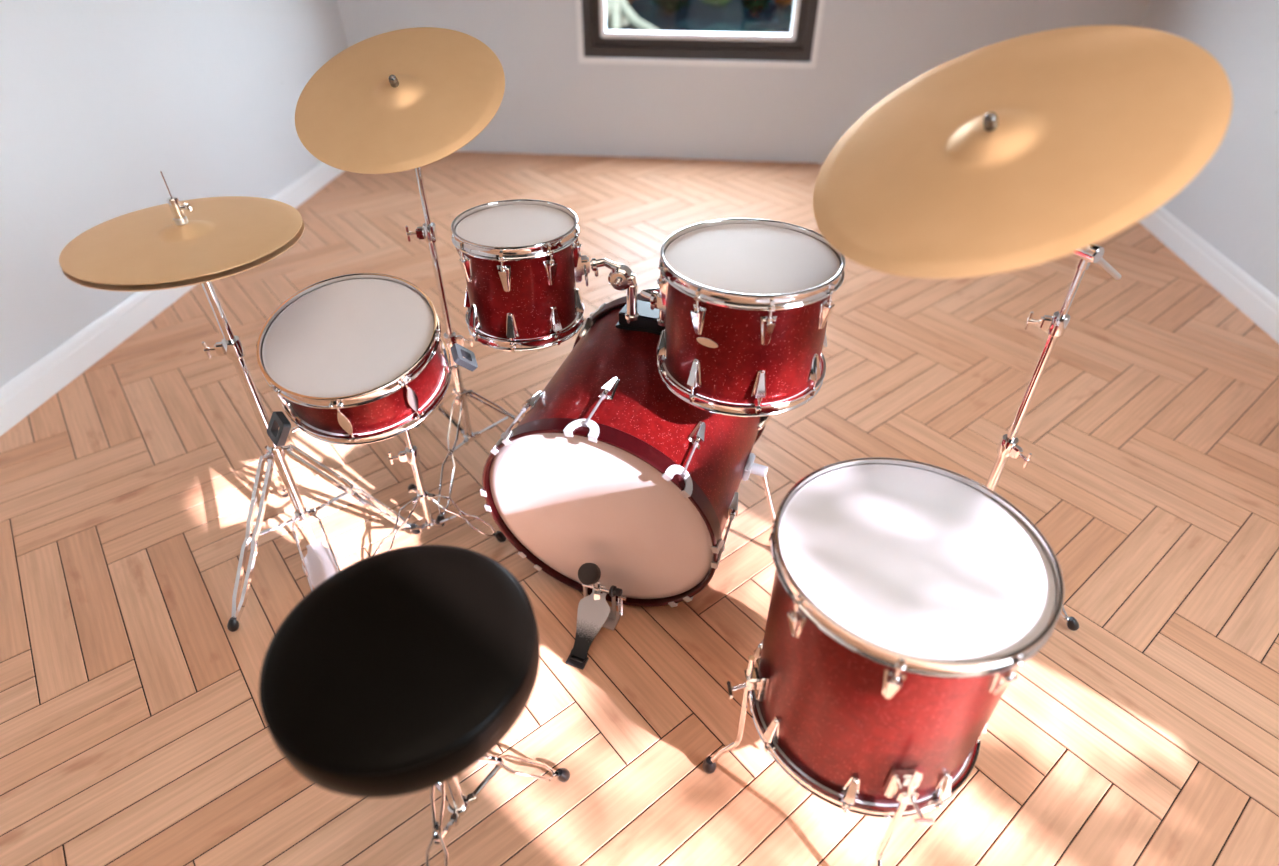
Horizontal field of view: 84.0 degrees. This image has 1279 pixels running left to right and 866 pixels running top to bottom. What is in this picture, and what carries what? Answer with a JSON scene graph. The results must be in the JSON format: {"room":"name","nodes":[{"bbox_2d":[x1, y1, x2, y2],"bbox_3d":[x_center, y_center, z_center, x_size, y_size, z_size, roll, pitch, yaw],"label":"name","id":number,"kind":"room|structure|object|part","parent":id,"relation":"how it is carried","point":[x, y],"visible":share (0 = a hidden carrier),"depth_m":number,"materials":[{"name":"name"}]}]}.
{"room":"studio","nodes":[
{"label":"studio","id":0,"kind":"room"},
{"bbox_2d":[0,0,347,386],"bbox_3d":[-2.108,-0.709,0.773,0.160,2.952,7.044,4,39,5],"label":"wall","id":1,"kind":"structure","parent":0,"point":[99,98],"depth_m":2.54,"materials":[{"name":"white paint"}]},
{"bbox_2d":[0,161,343,435],"bbox_3d":[-2.020,0.370,1.616,0.017,0.112,7.044,4,39,5],"label":"baseboard","id":2,"kind":"structure","parent":1,"relation":"attached to","point":[19,397],"depth_m":2.47,"materials":[{"name":"white paint"}]},
{"bbox_2d":[0,151,1278,865],"bbox_3d":[0.072,0.569,1.496,4.543,0.050,7.364,4,39,5],"label":"floor","id":3,"kind":"structure","parent":0,"point":[134,731],"depth_m":1.75,"materials":[{"name":"brown wood"}]},
{"bbox_2d":[160,171,420,631],"bbox_3d":[-0.787,-0.049,1.469,0.427,0.951,0.450,4,39,5],"label":"stand","id":4,"kind":"object","parent":3,"relation":"on","point":[320,563],"visible":0.85,"depth_m":1.59,"materials":[{"name":"silver metal"}]},
{"bbox_3d":[-0.809,-0.380,1.249,0.002,0.158,0.002,4,39,5],"label":"pull rod","id":5,"kind":"part","parent":4,"relation":"part of","materials":[{"name":"silver metal"}]},
{"bbox_2d":[59,196,301,284],"bbox_3d":[-0.809,-0.361,1.264,0.386,0.022,0.386,4,39,5],"label":"cymbal","id":6,"kind":"object","parent":4,"relation":"on","point":[143,246],"visible":0.96,"depth_m":1.23,"materials":[{"name":"brown metal"}]},
{"bbox_2d":[173,216,188,224],"bbox_3d":[-0.809,-0.375,1.253,0.022,0.012,0.022,4,39,5],"label":"washer","id":7,"kind":"object","parent":4,"relation":"in","point":[178,220],"depth_m":1.25,"materials":[{"name":"silver metal"}]},
{"bbox_2d":[62,220,303,291],"bbox_3d":[-0.809,-0.338,1.282,0.387,0.019,0.387,4,39,5],"label":"cymbal","id":8,"kind":"object","parent":4,"relation":"on","point":[198,280],"visible":0.11,"depth_m":1.16,"materials":[{"name":"brown metal"}]},
{"bbox_3d":[-0.866,0.249,1.581,0.039,0.331,0.242,15,41,18],"label":"leg","id":9,"kind":"part","parent":4,"relation":"part of","materials":[{"name":"silver metal"}]},
{"bbox_3d":[-0.896,0.099,1.771,0.039,0.331,0.240,-26,45,-29],"label":"leg","id":10,"kind":"part","parent":4,"relation":"part of","materials":[{"name":"silver metal"}]},
{"bbox_3d":[-0.801,0.237,1.721,0.010,0.065,0.033,-20,43,-24],"label":"chain","id":11,"kind":"part","parent":4,"relation":"part of","materials":[{"name":"silver metal"}]},
{"bbox_3d":[-0.739,0.323,1.657,0.078,0.133,0.277,-20,43,-24],"label":"pedal frame","id":12,"kind":"part","parent":4,"relation":"part of","materials":[{"name":"silver metal"}]},
{"bbox_3d":[-0.738,0.346,1.673,0.080,0.004,0.221,-20,56,-24],"label":"footboard","id":13,"kind":"part","parent":4,"relation":"part of","materials":[{"name":"silver metal"}]},
{"bbox_3d":[-0.677,0.147,1.711,0.228,0.331,0.039,-9,39,-12],"label":"leg","id":14,"kind":"part","parent":4,"relation":"part of","materials":[{"name":"silver metal"}]},
{"bbox_2d":[267,343,506,554],"bbox_3d":[-0.587,0.021,1.679,0.439,0.568,0.297,-14,41,-17],"label":"stand","id":15,"kind":"object","parent":3,"relation":"on","point":[278,420],"visible":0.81,"depth_m":1.68,"materials":[{"name":"silver metal"}]},
{"bbox_3d":[-0.620,-0.043,1.503,0.224,0.030,0.014,-26,45,-29],"label":"basket arm","id":16,"kind":"part","parent":15,"relation":"part of","materials":[{"name":"silver metal"}]},
{"bbox_2d":[256,273,450,444],"bbox_3d":[-0.567,-0.155,1.437,0.349,0.226,0.364,-5,39,-6],"label":"snare drum","id":17,"kind":"object","parent":15,"relation":"on","point":[358,358],"visible":1,"depth_m":1.38,"materials":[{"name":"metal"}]},
{"bbox_3d":[-0.604,0.255,1.728,0.044,0.140,0.173,31,48,33],"label":"leg","id":18,"kind":"part","parent":15,"relation":"part of","materials":[{"name":"silver metal"}]},
{"bbox_3d":[-0.584,0.150,1.860,0.044,0.140,0.177,-19,42,-23],"label":"leg","id":19,"kind":"part","parent":15,"relation":"part of","materials":[{"name":"silver metal"}]},
{"bbox_3d":[-0.464,-0.110,1.555,0.144,0.068,0.013,-9,39,-11],"label":"basket arm","id":20,"kind":"part","parent":15,"relation":"part of","materials":[{"name":"silver metal"}]},
{"bbox_3d":[-0.428,0.215,1.778,0.171,0.140,0.044,4,39,5],"label":"leg","id":21,"kind":"part","parent":15,"relation":"part of","materials":[{"name":"silver metal"}]},
{"bbox_2d":[259,545,569,865],"bbox_3d":[-0.315,0.494,1.090,0.357,0.556,0.378,4,39,5],"label":"stool","id":22,"kind":"object","parent":3,"relation":"on","point":[402,670],"visible":1,"depth_m":0.90,"materials":[{"name":"black leather"}]},
{"bbox_3d":[-0.317,0.677,1.110,0.037,0.244,0.174,2,38,2],"label":"leg","id":23,"kind":"part","parent":22,"relation":"part of","materials":[{"name":"silver metal"}]},
{"bbox_3d":[-0.213,0.578,1.236,0.174,0.244,0.037,-18,42,-21],"label":"leg","id":24,"kind":"part","parent":22,"relation":"part of","materials":[{"name":"silver metal"}]},
{"bbox_2d":[389,75,521,526],"bbox_3d":[-0.479,-0.284,1.693,0.479,1.028,0.427,4,39,5],"label":"cymbal stand","id":25,"kind":"object","parent":3,"relation":"on","point":[428,232],"visible":0.8,"depth_m":1.84,"materials":[{"name":"silver metal"}]},
{"bbox_2d":[295,27,504,173],"bbox_3d":[-0.483,-0.681,1.434,0.430,0.185,0.389,6,39,8],"label":"crash cymbal","id":26,"kind":"object","parent":25,"relation":"on","point":[349,116],"visible":0.96,"depth_m":1.41,"materials":[{"name":"brown metal"}]},
{"bbox_3d":[-0.590,-0.067,2.048,0.263,0.247,0.038,28,46,31],"label":"leg","id":27,"kind":"part","parent":25,"relation":"part of","materials":[{"name":"silver metal"}]},
{"bbox_3d":[-0.499,0.078,1.864,0.038,0.247,0.234,6,39,8],"label":"leg","id":28,"kind":"part","parent":25,"relation":"part of","materials":[{"name":"silver metal"}]},
{"bbox_3d":[-0.343,-0.037,2.009,0.242,0.247,0.038,-13,40,-16],"label":"leg","id":29,"kind":"part","parent":25,"relation":"part of","materials":[{"name":"silver metal"}]},
{"bbox_2d":[566,563,625,669],"bbox_3d":[-0.103,0.390,1.543,0.108,0.172,0.174,14,40,17],"label":"bass drum pedal","id":30,"kind":"object","parent":3,"relation":"on","point":[594,613],"visible":1,"depth_m":1.56,"materials":[{"name":"silver metal"}]},
{"bbox_3d":[-0.136,0.492,1.541,0.042,0.013,0.030,14,40,17],"label":"heel plate","id":31,"kind":"part","parent":30,"relation":"part of","materials":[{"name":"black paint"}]},
{"bbox_3d":[-0.111,0.420,1.565,0.075,0.004,0.147,14,72,16],"label":"footboard","id":32,"kind":"part","parent":30,"relation":"part of","materials":[{"name":"silver metal"}]},
{"bbox_3d":[-0.091,0.384,1.606,0.090,0.100,0.050,14,40,17],"label":"frame","id":33,"kind":"part","parent":30,"relation":"part of","materials":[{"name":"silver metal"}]},
{"bbox_2d":[480,293,775,606],"bbox_3d":[-0.002,0.034,1.670,0.754,0.587,0.560,13,40,16],"label":"bass drum","id":34,"kind":"object","parent":3,"relation":"on","point":[604,466],"visible":0.79,"depth_m":1.47,"materials":[{"name":"red paint"}]},
{"bbox_3d":[-0.259,-0.025,1.474,0.012,0.011,0.105,43,45,-15],"label":"tension rod","id":35,"kind":"part","parent":34,"relation":"part of","materials":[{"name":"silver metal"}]},
{"bbox_3d":[-0.085,-0.048,1.367,0.011,0.012,0.105,11,44,17],"label":"tension rod","id":36,"kind":"part","parent":34,"relation":"part of","materials":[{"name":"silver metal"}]},
{"bbox_2d":[590,258,638,320],"bbox_3d":[-0.056,-0.303,1.516,0.107,0.130,0.049,9,39,12],"label":"holder","id":37,"kind":"object","parent":34,"relation":"attached to","point":[621,277],"visible":1,"depth_m":1.49,"materials":[{"name":"silver metal"}]},
{"bbox_2d":[451,199,589,351],"bbox_3d":[-0.247,-0.332,1.488,0.258,0.228,0.255,23,44,26],"label":"tom drum","id":38,"kind":"object","parent":37,"relation":"attached to","point":[521,261],"visible":1,"depth_m":1.42,"materials":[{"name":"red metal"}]},
{"bbox_3d":[-0.341,-0.352,1.373,0.016,0.035,0.013,-28,46,-30],"label":"tension rod","id":39,"kind":"part","parent":38,"relation":"part of","materials":[{"name":"silver metal"}]},
{"bbox_3d":[-0.341,-0.208,1.487,0.016,0.035,0.013,-28,46,-30],"label":"tension rod","id":40,"kind":"part","parent":38,"relation":"part of","materials":[{"name":"silver metal"}]},
{"bbox_3d":[-0.259,-0.325,1.340,0.013,0.035,0.016,3,38,4],"label":"tension rod","id":41,"kind":"part","parent":38,"relation":"part of","materials":[{"name":"silver metal"}]},
{"bbox_3d":[-0.259,-0.182,1.453,0.013,0.035,0.016,3,38,4],"label":"tension rod","id":42,"kind":"part","parent":38,"relation":"part of","materials":[{"name":"silver metal"}]},
{"bbox_3d":[-0.170,-0.343,1.361,0.013,0.035,0.016,-28,46,-30],"label":"tension rod","id":43,"kind":"part","parent":38,"relation":"part of","materials":[{"name":"silver metal"}]},
{"bbox_3d":[-0.170,-0.199,1.475,0.013,0.035,0.016,-28,46,-30],"label":"tension rod","id":44,"kind":"part","parent":38,"relation":"part of","materials":[{"name":"silver metal"}]},
{"bbox_3d":[-0.071,-0.354,1.495,0.069,0.022,0.027,8,39,10],"label":"arm","id":45,"kind":"part","parent":37,"relation":"part of","materials":[{"name":"silver metal"}]},
{"bbox_3d":[-0.016,-0.284,1.530,0.031,0.083,0.031,4,39,5],"label":"post","id":46,"kind":"part","parent":37,"relation":"part of","materials":[{"name":"silver metal"}]},
{"bbox_2d":[641,286,665,326],"bbox_3d":[0.045,-0.258,1.472,0.054,0.113,0.105,19,42,22],"label":"holder","id":47,"kind":"object","parent":34,"relation":"attached to","point":[651,294],"visible":0.31,"depth_m":1.42,"materials":[{"name":"silver metal"}]},
{"bbox_3d":[0.036,-0.285,1.437,0.039,0.024,0.062,25,45,28],"label":"arm","id":48,"kind":"part","parent":47,"relation":"part of","materials":[{"name":"silver metal"}]},
{"bbox_3d":[0.053,-0.261,1.518,0.031,0.063,0.031,4,39,5],"label":"post","id":49,"kind":"part","parent":47,"relation":"part of","materials":[{"name":"silver metal"}]},
{"bbox_3d":[0.098,0.047,1.364,0.011,0.012,0.105,43,45,-15],"label":"tension rod","id":50,"kind":"part","parent":34,"relation":"part of","materials":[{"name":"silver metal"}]},
{"bbox_3d":[0.182,0.203,1.468,0.012,0.011,0.105,11,44,17],"label":"tension rod","id":51,"kind":"part","parent":34,"relation":"part of","materials":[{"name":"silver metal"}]},
{"bbox_2d":[656,218,845,416],"bbox_3d":[0.197,-0.225,1.338,0.338,0.244,0.332,4,39,5],"label":"tom drum","id":52,"kind":"object","parent":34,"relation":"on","point":[746,304],"visible":0.98,"depth_m":1.25,"materials":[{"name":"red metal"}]},
{"bbox_3d":[0.042,-0.289,1.269,0.016,0.038,0.013,-3,38,-4],"label":"tension rod","id":53,"kind":"part","parent":52,"relation":"part of","materials":[{"name":"silver metal"}]},
{"bbox_3d":[0.042,-0.140,1.387,0.016,0.038,0.013,-3,38,-4],"label":"tension rod","id":54,"kind":"part","parent":52,"relation":"part of","materials":[{"name":"silver metal"}]},
{"bbox_3d":[0.098,-0.073,1.302,0.013,0.038,0.016,27,46,30],"label":"tension rod","id":55,"kind":"part","parent":52,"relation":"part of","materials":[{"name":"silver metal"}]},
{"bbox_3d":[0.098,-0.222,1.184,0.013,0.038,0.016,27,46,30],"label":"tension rod","id":56,"kind":"part","parent":52,"relation":"part of","materials":[{"name":"silver metal"}]},
{"bbox_3d":[0.213,-0.051,1.274,0.013,0.038,0.016,-3,38,-4],"label":"tension rod","id":57,"kind":"part","parent":52,"relation":"part of","materials":[{"name":"silver metal"}]},
{"bbox_3d":[0.213,-0.200,1.156,0.013,0.038,0.016,-3,38,-4],"label":"tension rod","id":58,"kind":"part","parent":52,"relation":"part of","materials":[{"name":"silver metal"}]},
{"bbox_3d":[0.321,-0.086,1.317,0.016,0.038,0.013,27,46,30],"label":"tension rod","id":59,"kind":"part","parent":52,"relation":"part of","materials":[{"name":"silver metal"}]},
{"bbox_3d":[0.321,-0.234,1.200,0.016,0.038,0.013,27,46,30],"label":"tension rod","id":60,"kind":"part","parent":52,"relation":"part of","materials":[{"name":"silver metal"}]},
{"bbox_3d":[0.320,0.193,1.710,0.089,0.254,0.017,11,40,13],"label":"spur leg","id":61,"kind":"part","parent":34,"relation":"part of","materials":[{"name":"silver metal"}]},
{"bbox_2d":[702,457,1063,865],"bbox_3d":[0.389,0.394,1.194,0.395,0.601,0.415,30,47,32],"label":"floor tom","id":62,"kind":"object","parent":3,"relation":"on","point":[908,597],"depth_m":1.01,"materials":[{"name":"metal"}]},
{"bbox_3d":[0.157,0.497,1.250,0.060,0.338,0.010,-3,38,-3],"label":"leg","id":63,"kind":"part","parent":62,"relation":"part of","materials":[{"name":"silver metal"}]},
{"bbox_3d":[0.217,0.519,1.188,0.016,0.042,0.013,-16,41,-19],"label":"tension rod","id":64,"kind":"part","parent":62,"relation":"part of","materials":[{"name":"silver metal"}]},
{"bbox_3d":[0.215,0.234,0.963,0.016,0.042,0.013,-16,41,-19],"label":"tension rod","id":65,"kind":"part","parent":62,"relation":"part of","materials":[{"name":"silver metal"}]},
{"bbox_3d":[0.324,0.580,1.111,0.013,0.042,0.016,12,40,16],"label":"tension rod","id":66,"kind":"part","parent":62,"relation":"part of","materials":[{"name":"silver metal"}]},
{"bbox_3d":[0.323,0.294,0.886,0.013,0.042,0.016,13,40,16],"label":"tension rod","id":67,"kind":"part","parent":62,"relation":"part of","materials":[{"name":"silver metal"}]},
{"bbox_3d":[0.390,0.625,1.073,0.010,0.356,0.068,0,38,0],"label":"leg","id":68,"kind":"part","parent":62,"relation":"part of","materials":[{"name":"silver metal"}]},
{"bbox_3d":[0.470,0.575,1.115,0.013,0.042,0.016,-16,41,-19],"label":"tension rod","id":69,"kind":"part","parent":62,"relation":"part of","materials":[{"name":"silver metal"}]},
{"bbox_3d":[0.469,0.290,0.891,0.013,0.042,0.016,-16,41,-19],"label":"tension rod","id":70,"kind":"part","parent":62,"relation":"part of","materials":[{"name":"silver metal"}]},
{"bbox_2d":[983,112,1120,630],"bbox_3d":[0.733,-0.094,1.395,0.540,1.100,0.442,4,39,5],"label":"cymbal stand","id":71,"kind":"object","parent":3,"relation":"on","point":[1055,325],"visible":0.48,"depth_m":1.29,"materials":[{"name":"silver metal"}]},
{"bbox_2d":[813,25,1232,278],"bbox_3d":[0.468,-0.382,0.939,0.421,0.244,0.486,-14,41,-17],"label":"cymbal","id":72,"kind":"object","parent":71,"relation":"on","point":[1099,127],"visible":0.99,"depth_m":0.89,"materials":[{"name":"brown metal"}]},
{"bbox_3d":[0.875,0.306,1.576,0.249,0.247,0.038,21,43,24],"label":"leg","id":73,"kind":"part","parent":71,"relation":"part of","materials":[{"name":"silver metal"}]},
{"bbox_3d":[0.672,-0.323,1.118,0.442,0.278,0.018,-18,42,-21],"label":"boom arm","id":74,"kind":"part","parent":71,"relation":"part of","materials":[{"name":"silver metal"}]},
{"bbox_2d":[337,0,1149,163],"bbox_3d":[0.445,-2.793,3.403,4.543,2.952,0.160,4,39,5],"label":"wall","id":75,"kind":"structure","parent":0,"point":[552,102],"depth_m":3.96,"materials":[{"name":"white paint"}]},
{"bbox_2d":[576,0,824,67],"bbox_3d":[0.313,-2.685,3.452,1.304,1.612,0.095,4,39,5],"label":"window","id":76,"kind":"structure","parent":75,"relation":"in","point":[596,44],"depth_m":3.88,"materials":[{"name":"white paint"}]},
{"bbox_3d":[0.315,-2.696,3.466,1.061,1.369,0.059,4,39,5],"label":"sash","id":77,"kind":"part","parent":76,"relation":"part of","materials":[{"name":"white paint"}]},
{"bbox_3d":[0.316,-2.699,3.470,1.148,1.455,0.049,4,39,5],"label":"frame","id":78,"kind":"part","parent":76,"relation":"part of","materials":[{"name":"grey"}]},
{"bbox_2d":[1140,0,1278,297],"bbox_3d":[2.251,-0.427,0.417,0.160,2.952,7.044,4,39,5],"label":"wall","id":79,"kind":"structure","parent":0,"point":[1232,203],"depth_m":2.86,"materials":[{"name":"white paint"}]},
{"bbox_2d":[1138,206,1278,342],"bbox_3d":[2.163,0.641,1.274,0.017,0.112,7.044,4,39,5],"label":"baseboard","id":80,"kind":"structure","parent":79,"relation":"attached to","point":[1254,300],"depth_m":2.91,"materials":[{"name":"white paint"}]},
{"label":"outside","id":81,"kind":"structure","parent":0,"visible":0},
{"bbox_2d":[606,0,793,33],"bbox_3d":[1.451,-7.384,11.915,80.000,0.200,60.000,4,39,5],"label":"ground","id":82,"kind":"structure","parent":81,"point":[700,16],"depth_m":9.22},
{"bbox_2d":[606,0,659,30],"bbox_3d":[-0.290,-6.608,7.514,1.457,4.163,1.494,4,39,5],"label":"tree","id":83,"kind":"object","parent":82,"relation":"on","point":[618,12],"visible":0.41,"depth_m":8.53,"materials":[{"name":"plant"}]},
{"bbox_2d":[652,0,689,14],"bbox_3d":[0.411,-5.825,9.281,0.622,0.687,0.734,4,39,5],"label":"shrub","id":84,"kind":"object","parent":82,"relation":"on","point":[671,6],"visible":0.98,"depth_m":9.27,"materials":[{"name":"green plant"}]},
{"bbox_2d":[701,0,732,6],"bbox_3d":[1.081,-6.220,9.841,0.672,0.612,0.745,4,39,5],"label":"shrub","id":85,"kind":"object","parent":82,"relation":"on","point":[716,3],"visible":0.94,"depth_m":9.87,"materials":[{"name":"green plant"}]},
{"bbox_2d":[741,0,769,15],"bbox_3d":[1.513,-5.756,9.176,0.455,0.710,0.748,4,39,5],"label":"shrub","id":86,"kind":"object","parent":82,"relation":"on","point":[755,5],"visible":0.98,"depth_m":9.18,"materials":[{"name":"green plant"}]},
{"bbox_2d":[773,0,791,7],"bbox_3d":[1.997,-6.178,9.743,0.473,0.667,0.738,4,39,5],"label":"shrub","id":87,"kind":"object","parent":82,"relation":"on","point":[783,3],"visible":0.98,"depth_m":9.80,"materials":[{"name":"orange plant"}]}
]}

